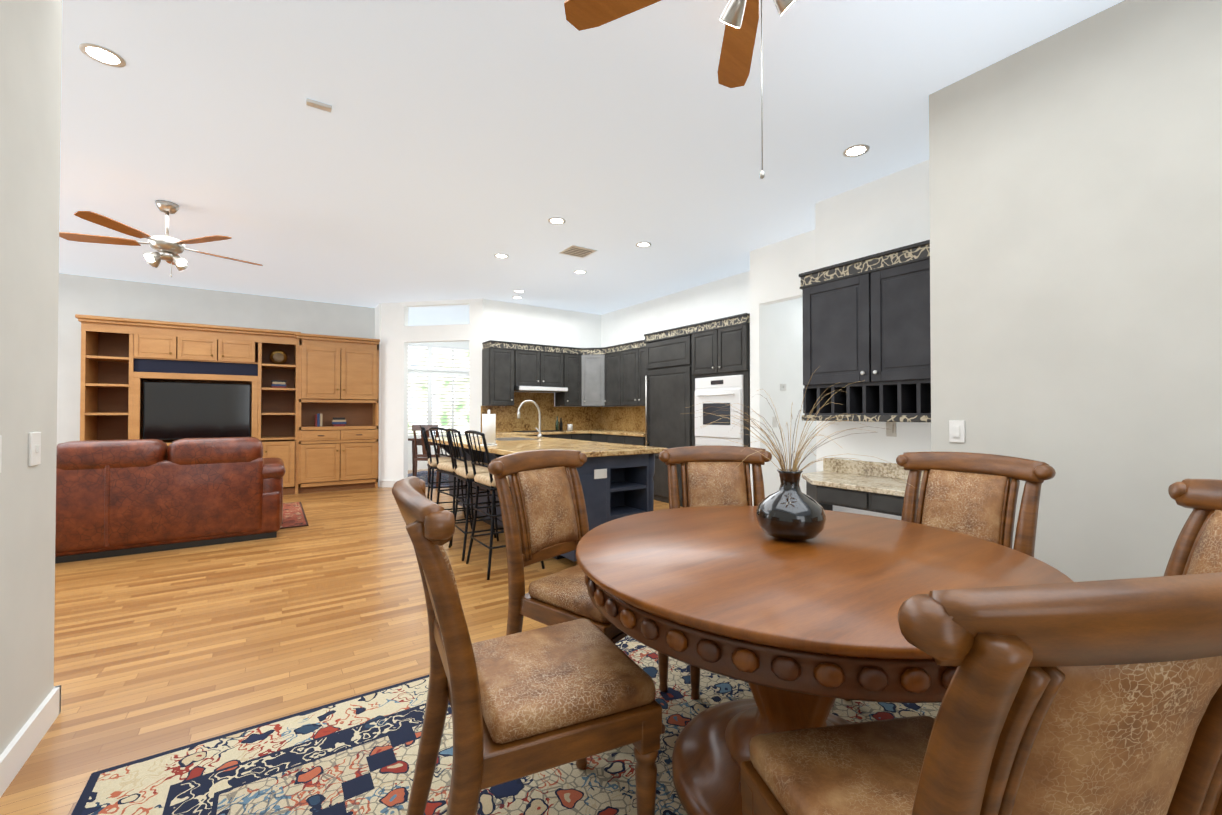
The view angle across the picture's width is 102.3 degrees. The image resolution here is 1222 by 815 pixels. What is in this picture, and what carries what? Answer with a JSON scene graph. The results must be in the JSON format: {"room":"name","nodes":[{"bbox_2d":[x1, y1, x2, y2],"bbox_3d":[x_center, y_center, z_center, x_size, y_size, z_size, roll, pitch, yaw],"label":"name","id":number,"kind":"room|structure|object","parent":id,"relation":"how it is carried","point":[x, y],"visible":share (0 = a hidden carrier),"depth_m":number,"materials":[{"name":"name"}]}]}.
{"room":"dining room","nodes":[
{"label":"dining room","id":0,"kind":"room"},
{"bbox_2d":[0,0,61,754],"bbox_3d":[-0.478,-0.313,-0.781,0.243,3.050,6.600,0,-1,-35],"label":"wall","id":1,"kind":"structure","parent":0,"point":[30,77],"depth_m":1.76,"materials":[{"name":"paint"}]},
{"bbox_2d":[0,435,1,472],"bbox_3d":[-1.916,0.148,1.526,0.016,0.120,0.120,0,-1,-35],"label":"light switch","id":2,"kind":"object","parent":1,"relation":"attached to","point":[0,452],"visible":0.93,"depth_m":1.57,"materials":[{"name":"white plastic"}]},
{"bbox_2d":[0,685,60,797],"bbox_3d":[-0.432,1.159,-0.634,0.017,0.110,6.417,0,-1,-35],"label":"baseboard","id":3,"kind":"structure","parent":1,"relation":"attached to","point":[20,748],"depth_m":1.72,"materials":[{"name":"white wood"}]},
{"bbox_2d":[28,432,40,465],"bbox_3d":[-2.109,0.151,1.806,0.016,0.120,0.090,0,-1,-35],"label":"light switch","id":4,"kind":"object","parent":1,"relation":"attached to","point":[34,448],"visible":0.96,"depth_m":1.79,"materials":[{"name":"white plastic"}]},
{"bbox_2d":[57,273,374,444],"bbox_3d":[-6.939,-0.228,6.698,6.900,3.050,0.150,0,-1,-35],"label":"wall","id":5,"kind":"structure","parent":0,"point":[88,295],"depth_m":7.02,"materials":[{"name":"grey paint"}]},
{"bbox_2d":[0,469,682,814],"bbox_3d":[-1.992,1.300,4.352,12.400,0.060,16.800,0,-1,-35],"label":"floor","id":6,"kind":"structure","parent":0,"point":[159,652],"depth_m":2.79,"materials":[{"name":"brown wood"}]},
{"bbox_2d":[55,437,285,563],"bbox_3d":[-4.519,0.780,4.553,2.500,0.985,1.050,0,-1,-35],"label":"sofa","id":7,"kind":"object","parent":6,"relation":"on","point":[114,498],"visible":0.79,"depth_m":4.33,"materials":[{"name":"leather"}]},
{"bbox_2d":[75,314,379,494],"bbox_3d":[-5.355,0.084,7.276,3.448,2.440,0.670,0,-1,-35],"label":"entertainment center","id":8,"kind":"object","parent":6,"relation":"on","point":[304,407],"visible":0.83,"depth_m":7.11,"materials":[{"name":"brown wood"}]},
{"bbox_2d":[280,502,308,528],"bbox_3d":[-4.949,1.275,5.205,2.900,0.010,1.700,0,-1,-35],"label":"area rug","id":9,"kind":"object","parent":6,"relation":"on","point":[294,514],"visible":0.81,"depth_m":5.76,"materials":[{"name":"red fabric"}]},
{"bbox_2d":[408,471,448,486],"bbox_3d":[-2.844,1.319,9.110,2.600,0.010,2.000,0,-1,10],"label":"area rug","id":10,"kind":"object","parent":6,"relation":"on","point":[423,475],"visible":0.21,"depth_m":9.25,"materials":[{"name":"grey fabric"}]},
{"bbox_2d":[412,425,447,486],"bbox_3d":[-2.999,0.801,8.270,0.460,1.032,0.519,0,-1,10],"label":"chair","id":11,"kind":"object","parent":10,"relation":"on","point":[420,457],"visible":0.58,"depth_m":8.08,"materials":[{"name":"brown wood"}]},
{"bbox_2d":[408,436,465,475],"bbox_3d":[-2.832,0.943,9.184,1.500,0.765,1.000,0,-1,10],"label":"table","id":12,"kind":"object","parent":10,"relation":"on","point":[419,441],"visible":0.04,"depth_m":8.86,"materials":[{"name":"brown wood"}]},
{"bbox_2d":[419,426,471,528],"bbox_3d":[-1.788,0.738,5.306,0.517,1.091,0.492,0,-1,-24],"label":"bar stool","id":13,"kind":"object","parent":6,"relation":"on","point":[432,464],"visible":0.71,"depth_m":5.18,"materials":[{"name":"black metal"}]},
{"bbox_2d":[429,427,495,545],"bbox_3d":[-1.474,0.733,4.834,0.517,1.091,0.492,1,-1,-41],"label":"bar stool","id":14,"kind":"object","parent":6,"relation":"on","point":[447,467],"visible":0.69,"depth_m":4.76,"materials":[{"name":"black metal"}]},
{"bbox_2d":[447,428,503,560],"bbox_3d":[-1.173,0.727,4.379,0.517,1.091,0.492,0,-1,-31],"label":"bar stool","id":15,"kind":"object","parent":6,"relation":"on","point":[465,474],"visible":0.6,"depth_m":4.24,"materials":[{"name":"black metal"}]},
{"bbox_2d":[465,430,544,579],"bbox_3d":[-0.868,0.722,3.919,0.517,1.091,0.492,0,-1,-35],"label":"bar stool","id":16,"kind":"object","parent":6,"relation":"on","point":[485,480],"visible":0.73,"depth_m":3.80,"materials":[{"name":"black metal"}]},
{"bbox_2d":[71,636,940,814],"bbox_3d":[0.670,1.228,1.172,3.430,0.012,3.540,0,-1,-35],"label":"area rug","id":17,"kind":"object","parent":6,"relation":"on","point":[356,755],"visible":0.4,"depth_m":1.67,"materials":[{"name":"multicoloured fabric"}]},
{"bbox_2d":[392,476,664,814],"bbox_3d":[-0.257,0.710,1.370,0.650,1.036,0.604,0,-1,-27],"label":"dining chair","id":18,"kind":"object","parent":17,"relation":"on","point":[537,700],"visible":1,"depth_m":1.23,"materials":[{"name":"brown wood"}]},
{"bbox_2d":[488,449,668,691],"bbox_3d":[-0.126,0.719,2.151,0.650,1.036,0.604,0,-1,37],"label":"dining chair","id":19,"kind":"object","parent":17,"relation":"on","point":[544,516],"visible":0.73,"depth_m":2.14,"materials":[{"name":"brown leather"}]},
{"bbox_2d":[659,445,771,699],"bbox_3d":[0.565,0.721,2.383,0.604,1.036,0.650,0,-1,-2],"label":"dining chair","id":20,"kind":"object","parent":17,"relation":"on","point":[715,475],"visible":0.42,"depth_m":2.60,"materials":[{"name":"brown leather"}]},
{"bbox_2d":[576,506,1073,814],"bbox_3d":[0.587,0.838,1.605,1.400,0.775,1.400,0,-1,-35],"label":"dining table","id":21,"kind":"object","parent":17,"relation":"on","point":[800,634],"visible":0.77,"depth_m":1.32,"materials":[{"name":"brown wood"}]},
{"bbox_2d":[686,367,911,540],"bbox_3d":[0.642,0.160,1.730,0.746,0.583,0.779,0,-1,-35],"label":"vase","id":22,"kind":"object","parent":21,"relation":"on","point":[789,510],"visible":1,"depth_m":1.66,"materials":[{"name":"glazed ceramic"},{"name":"dried grass"}]},
{"bbox_2d":[844,452,1055,700],"bbox_3d":[1.349,0.717,2.039,0.650,1.036,0.604,0,-1,-30],"label":"dining chair","id":23,"kind":"object","parent":17,"relation":"on","point":[972,494],"visible":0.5,"depth_m":2.10,"materials":[{"name":"brown leather"}]},
{"bbox_2d":[739,572,1221,814],"bbox_3d":[0.580,0.704,0.822,0.604,1.036,0.650,0,-1,-10],"label":"dining chair","id":24,"kind":"object","parent":17,"relation":"on","point":[1101,697],"visible":1,"depth_m":0.56,"materials":[{"name":"brown leather"}]},
{"bbox_2d":[1164,479,1221,575],"bbox_3d":[1.361,0.709,1.287,0.650,1.036,0.604,0,-1,22],"label":"dining chair","id":25,"kind":"object","parent":17,"relation":"on","point":[1197,548],"visible":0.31,"depth_m":1.38,"materials":[{"name":"brown wood"}]},
{"bbox_2d":[537,432,552,437],"bbox_3d":[-1.352,0.871,7.927,0.552,0.880,0.629,0,-1,-35],"label":"base cabinet","id":26,"kind":"object","parent":6,"relation":"on","point":[544,434],"depth_m":7.79,"materials":[{"name":"paint"}]},
{"bbox_2d":[437,444,659,560],"bbox_3d":[-0.946,0.840,5.254,1.099,0.880,3.192,0,-1,-35],"label":"kitchen island","id":27,"kind":"object","parent":6,"relation":"on","point":[616,480],"depth_m":4.20,"materials":[{"name":"paint"}]},
{"bbox_2d":[428,436,667,455],"bbox_3d":[-0.888,0.378,5.118,1.276,0.042,3.010,0,-1,-35],"label":"island countertop","id":28,"kind":"structure","parent":27,"relation":"on","point":[498,445],"depth_m":4.45,"materials":[{"name":"beige stone"}]},
{"bbox_2d":[553,432,568,438],"bbox_3d":[-0.998,0.874,8.172,0.552,0.880,0.629,0,-1,-35],"label":"base cabinet","id":29,"kind":"object","parent":6,"relation":"on","point":[563,435],"depth_m":7.94,"materials":[{"name":"paint"}]},
{"bbox_2d":[569,432,588,440],"bbox_3d":[-0.671,0.876,8.353,0.435,0.880,0.701,0,-1,-35],"label":"base cabinet","id":30,"kind":"object","parent":6,"relation":"on","point":[584,436],"depth_m":8.13,"materials":[{"name":"paint"}]},
{"bbox_2d":[589,432,608,442],"bbox_3d":[0.048,0.874,8.187,0.671,0.880,0.591,0,-1,-35],"label":"base cabinet","id":31,"kind":"object","parent":6,"relation":"on","point":[593,436],"depth_m":8.03,"materials":[{"name":"paint"}]},
{"bbox_2d":[496,428,616,435],"bbox_3d":[-0.945,0.414,8.206,2.290,0.040,0.640,0,-1,-35],"label":"countertop","id":32,"kind":"structure","parent":31,"relation":"on","point":[566,429],"depth_m":8.09,"materials":[{"name":"beige stone"}]},
{"bbox_2d":[609,432,620,443],"bbox_3d":[0.329,0.870,7.817,0.629,0.880,0.582,0,-1,-35],"label":"base cabinet","id":33,"kind":"object","parent":6,"relation":"on","point":[612,439],"depth_m":7.68,"materials":[{"name":"paint"}]},
{"bbox_2d":[621,436,644,445],"bbox_3d":[0.579,0.866,7.455,0.629,0.880,0.541,0,-1,-35],"label":"base cabinet","id":34,"kind":"object","parent":6,"relation":"on","point":[631,440],"depth_m":7.28,"materials":[{"name":"paint"}]},
{"bbox_2d":[613,432,644,435],"bbox_3d":[0.322,0.410,7.823,0.640,0.040,1.430,0,-1,-35],"label":"countertop","id":35,"kind":"structure","parent":34,"relation":"on","point":[614,433],"depth_m":7.45,"materials":[{"name":"beige stone"}]},
{"bbox_2d":[644,325,687,505],"bbox_3d":[1.000,0.129,6.845,0.638,2.340,0.938,0,-1,-35],"label":"tall cabinet","id":36,"kind":"object","parent":6,"relation":"on","point":[666,378],"depth_m":6.69,"materials":[{"name":"paint"}]},
{"bbox_2d":[688,313,749,470],"bbox_3d":[1.522,0.120,6.089,0.638,2.340,0.898,0,-1,-35],"label":"tall cabinet","id":37,"kind":"object","parent":6,"relation":"on","point":[693,365],"depth_m":5.88,"materials":[{"name":"paint"}]},
{"bbox_2d":[802,458,923,515],"bbox_3d":[1.892,0.841,3.550,0.619,0.840,1.140,0,-1,-35],"label":"base cabinet","id":38,"kind":"object","parent":6,"relation":"on","point":[854,484],"visible":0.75,"depth_m":3.53,"materials":[{"name":"stone"}]},
{"bbox_2d":[375,303,380,486],"bbox_3d":[-3.949,-0.209,8.377,0.070,3.050,0.480,0,-1,-35],"label":"wall","id":39,"kind":"structure","parent":0,"point":[378,321],"depth_m":8.18,"materials":[{"name":"white paint"}]},
{"bbox_2d":[380,302,408,480],"bbox_3d":[-3.596,-0.211,8.176,0.420,3.050,0.120,0,-1,10],"label":"wall pillar","id":40,"kind":"structure","parent":0,"point":[394,406],"depth_m":8.12,"materials":[{"name":"white paint"}]},
{"bbox_2d":[380,480,396,487],"bbox_3d":[-2.925,1.256,7.965,1.810,0.110,0.020,0,-1,10],"label":"baseboard","id":41,"kind":"structure","parent":40,"relation":"attached to","point":[385,483],"depth_m":8.10,"materials":[{"name":"white wood"}]},
{"bbox_2d":[404,299,468,307],"bbox_3d":[-2.824,-1.703,8.051,1.150,0.070,0.120,0,-1,10],"label":"wall","id":42,"kind":"structure","parent":0,"point":[457,302],"depth_m":8.01,"materials":[{"name":"white paint"}]},
{"bbox_2d":[408,341,468,469],"bbox_3d":[-3.487,-0.177,11.204,3.900,3.050,0.150,0,-1,-35],"label":"wall","id":43,"kind":"structure","parent":0,"point":[423,464],"depth_m":10.78,"materials":[{"name":"white paint"}]},
{"bbox_2d":[408,344,468,437],"bbox_3d":[-3.545,-0.354,11.026,3.000,2.000,0.061,0,-1,-35],"label":"window","id":44,"kind":"structure","parent":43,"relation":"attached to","point":[441,400],"depth_m":10.86,"materials":[{"name":"white glass"}]},
{"bbox_2d":[404,298,483,435],"bbox_3d":[-2.711,-0.213,8.013,1.380,3.050,0.120,0,-1,10],"label":"wall","id":45,"kind":"structure","parent":0,"point":[476,323],"depth_m":7.87,"materials":[{"name":"white paint"}]},
{"bbox_2d":[484,299,600,406],"bbox_3d":[-1.109,-0.207,8.593,2.450,3.050,0.150,0,-1,-35],"label":"wall","id":46,"kind":"structure","parent":0,"point":[515,322],"depth_m":8.45,"materials":[{"name":"white paint"}]},
{"bbox_2d":[482,340,513,405],"bbox_3d":[-1.787,-0.526,7.801,0.410,0.990,0.333,0,-1,-35],"label":"upper cabinet","id":47,"kind":"object","parent":46,"relation":"attached to","point":[497,356],"depth_m":7.67,"materials":[{"name":"paint"}]},
{"bbox_2d":[514,342,561,387],"bbox_3d":[-1.248,-0.676,8.175,0.880,0.680,0.333,0,-1,-35],"label":"upper cabinet","id":48,"kind":"object","parent":46,"relation":"attached to","point":[535,365],"depth_m":8.01,"materials":[{"name":"paint"}]},
{"bbox_2d":[550,346,577,405],"bbox_3d":[-0.742,-0.518,8.500,0.454,0.990,0.369,0,-1,-35],"label":"upper cabinet","id":49,"kind":"object","parent":46,"relation":"attached to","point":[567,395],"depth_m":8.36,"materials":[{"name":"paint"}]},
{"bbox_2d":[578,348,585,406],"bbox_3d":[-0.290,-0.516,8.662,0.672,0.990,0.616,0,-1,-35],"label":"upper cabinet","id":50,"kind":"object","parent":46,"relation":"attached to","point":[581,351],"depth_m":8.47,"materials":[{"name":"paint"}]},
{"bbox_2d":[586,348,605,406],"bbox_3d":[-0.311,-0.521,8.418,0.360,0.985,0.370,0,-1,-35],"label":"upper cabinet","id":51,"kind":"object","parent":46,"relation":"attached to","point":[595,357],"depth_m":8.44,"materials":[{"name":"paint"}]},
{"bbox_2d":[59,0,1123,325],"bbox_3d":[-1.992,-1.829,4.388,12.400,0.100,16.800,0,-1,-35],"label":"ceiling","id":52,"kind":"structure","parent":0,"point":[445,148],"depth_m":3.23,"materials":[{"name":"paint"}]},
{"bbox_2d":[78,43,125,67],"bbox_3d":[-2.595,-1.798,2.514,0.170,0.004,0.170,0,-1,-35],"label":"recessed light","id":53,"kind":"object","parent":52,"relation":"in","point":[102,55],"visible":1,"depth_m":2.51,"materials":[{"name":"white"}]},
{"bbox_2d":[59,200,262,276],"bbox_3d":[-3.915,-1.459,4.339,1.379,0.639,1.338,0,-1,-35],"label":"room ceiling fan","id":54,"kind":"object","parent":52,"relation":"hanging from","point":[168,248],"visible":1,"depth_m":4.19,"materials":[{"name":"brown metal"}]},
{"bbox_2d":[306,98,331,112],"bbox_3d":[-1.725,-1.784,2.907,0.130,0.022,0.050,0,-1,-35],"label":"ceiling vent","id":55,"kind":"object","parent":52,"relation":"attached to","point":[318,105],"visible":0.98,"depth_m":2.90,"materials":[{"name":"white metal"}]},
{"bbox_2d":[494,253,508,257],"bbox_3d":[-1.273,-1.761,5.721,0.170,0.004,0.170,0,-1,-35],"label":"recessed light","id":56,"kind":"object","parent":52,"relation":"in","point":[499,255],"visible":1,"depth_m":5.70,"materials":[{"name":"white"}]},
{"bbox_2d":[548,217,565,224],"bbox_3d":[-0.516,-1.773,4.677,0.170,0.004,0.170,0,-1,-35],"label":"recessed light","id":57,"kind":"object","parent":52,"relation":"in","point":[556,220],"visible":1,"depth_m":4.67,"materials":[{"name":"white"}]},
{"bbox_2d":[559,245,596,257],"bbox_3d":[-0.374,-1.758,5.564,0.320,0.013,0.320,0,-1,-35],"label":"ceiling vent","id":58,"kind":"object","parent":52,"relation":"in","point":[577,251],"visible":0.96,"depth_m":5.54,"materials":[{"name":"white metal"}]},
{"bbox_2d":[574,270,586,273],"bbox_3d":[-0.398,-1.754,6.373,0.170,0.004,0.170,0,-1,-35],"label":"recessed light","id":59,"kind":"object","parent":52,"relation":"in","point":[580,272],"visible":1,"depth_m":6.39,"materials":[{"name":"white"}]},
{"bbox_2d":[636,242,650,246],"bbox_3d":[0.353,-1.766,5.337,0.170,0.004,0.170,0,-1,-35],"label":"recessed light","id":60,"kind":"object","parent":52,"relation":"in","point":[643,244],"visible":1,"depth_m":5.33,"materials":[{"name":"white"}]},
{"bbox_2d":[564,0,794,178],"bbox_3d":[0.484,-1.286,1.579,1.373,1.049,1.357,0,-1,-35],"label":"ceiling fan","id":61,"kind":"object","parent":52,"relation":"hanging from","point":[740,18],"visible":1,"depth_m":1.92,"materials":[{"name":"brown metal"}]},
{"bbox_2d":[843,144,869,156],"bbox_3d":[1.707,-1.787,3.428,0.170,0.004,0.170,0,-1,-35],"label":"recessed light","id":62,"kind":"object","parent":52,"relation":"in","point":[856,150],"visible":1,"depth_m":3.42,"materials":[{"name":"white"}]},
{"bbox_2d":[601,271,749,406],"bbox_3d":[0.959,-0.218,7.620,0.150,3.050,4.100,0,-1,-35],"label":"wall","id":63,"kind":"structure","parent":0,"point":[723,298],"depth_m":7.40,"materials":[{"name":"white paint"}]},
{"bbox_2d":[606,344,621,406],"bbox_3d":[0.149,-0.520,8.291,0.369,0.990,0.579,0,-1,-35],"label":"upper cabinet","id":64,"kind":"object","parent":63,"relation":"attached to","point":[615,375],"depth_m":8.17,"materials":[{"name":"paint"}]},
{"bbox_2d":[622,340,646,405],"bbox_3d":[0.544,-0.526,7.751,0.333,0.990,1.000,0,-1,-35],"label":"upper cabinet","id":65,"kind":"object","parent":63,"relation":"attached to","point":[634,369],"depth_m":7.73,"materials":[{"name":"paint"}]},
{"bbox_2d":[750,248,815,505],"bbox_3d":[2.674,-0.233,6.234,2.600,3.050,0.130,0,-1,-35],"label":"wall","id":66,"kind":"structure","parent":0,"point":[776,345],"depth_m":5.61,"materials":[{"name":"white paint"}]},
{"bbox_2d":[772,417,776,426],"bbox_3d":[1.860,0.164,5.579,0.075,0.120,0.016,0,-1,-35],"label":"light switch","id":67,"kind":"object","parent":66,"relation":"attached to","point":[774,422],"visible":1,"depth_m":5.57,"materials":[{"name":"white plastic"}]},
{"bbox_2d":[780,384,785,390],"bbox_3d":[1.991,-0.235,5.674,0.100,0.080,0.016,0,-1,-35],"label":"light switch","id":68,"kind":"object","parent":66,"relation":"attached to","point":[783,387],"visible":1,"depth_m":5.67,"materials":[{"name":"white plastic"}]},
{"bbox_2d":[759,229,814,304],"bbox_3d":[1.929,-1.461,5.145,0.120,0.620,0.840,0,-1,-35],"label":"wall","id":69,"kind":"structure","parent":0,"point":[784,264],"depth_m":5.18,"materials":[{"name":"white paint"}]},
{"bbox_2d":[815,160,930,519],"bbox_3d":[2.397,-0.260,3.862,0.550,3.050,1.380,0,-1,-35],"label":"wall","id":70,"kind":"structure","parent":0,"point":[887,213],"depth_m":3.87,"materials":[{"name":"white paint"}]},
{"bbox_2d":[799,240,930,421],"bbox_3d":[1.991,-0.493,3.624,0.390,1.190,1.135,0,-1,-35],"label":"upper cabinet","id":71,"kind":"object","parent":70,"relation":"attached to","point":[866,319],"visible":0.81,"depth_m":3.55,"materials":[{"name":"paint"}]},
{"bbox_2d":[886,422,895,436],"bbox_3d":[2.130,0.164,3.746,0.016,0.115,0.075,0,-1,-35],"label":"outlet","id":72,"kind":"object","parent":70,"relation":"attached to","point":[890,429],"visible":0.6,"depth_m":3.74,"materials":[{"name":"white plastic"}]},
{"bbox_2d":[929,0,1221,581],"bbox_3d":[3.558,-0.293,1.000,0.790,3.050,4.950,0,-1,-35],"label":"wall","id":73,"kind":"structure","parent":0,"point":[1075,186],"depth_m":2.26,"materials":[{"name":"paint"}]},
{"bbox_2d":[949,420,964,442],"bbox_3d":[1.894,0.132,2.697,0.016,0.120,0.075,0,-1,-35],"label":"light switch","id":74,"kind":"object","parent":73,"relation":"attached to","point":[956,431],"visible":1,"depth_m":2.69,"materials":[{"name":"white plastic"}]}
]}

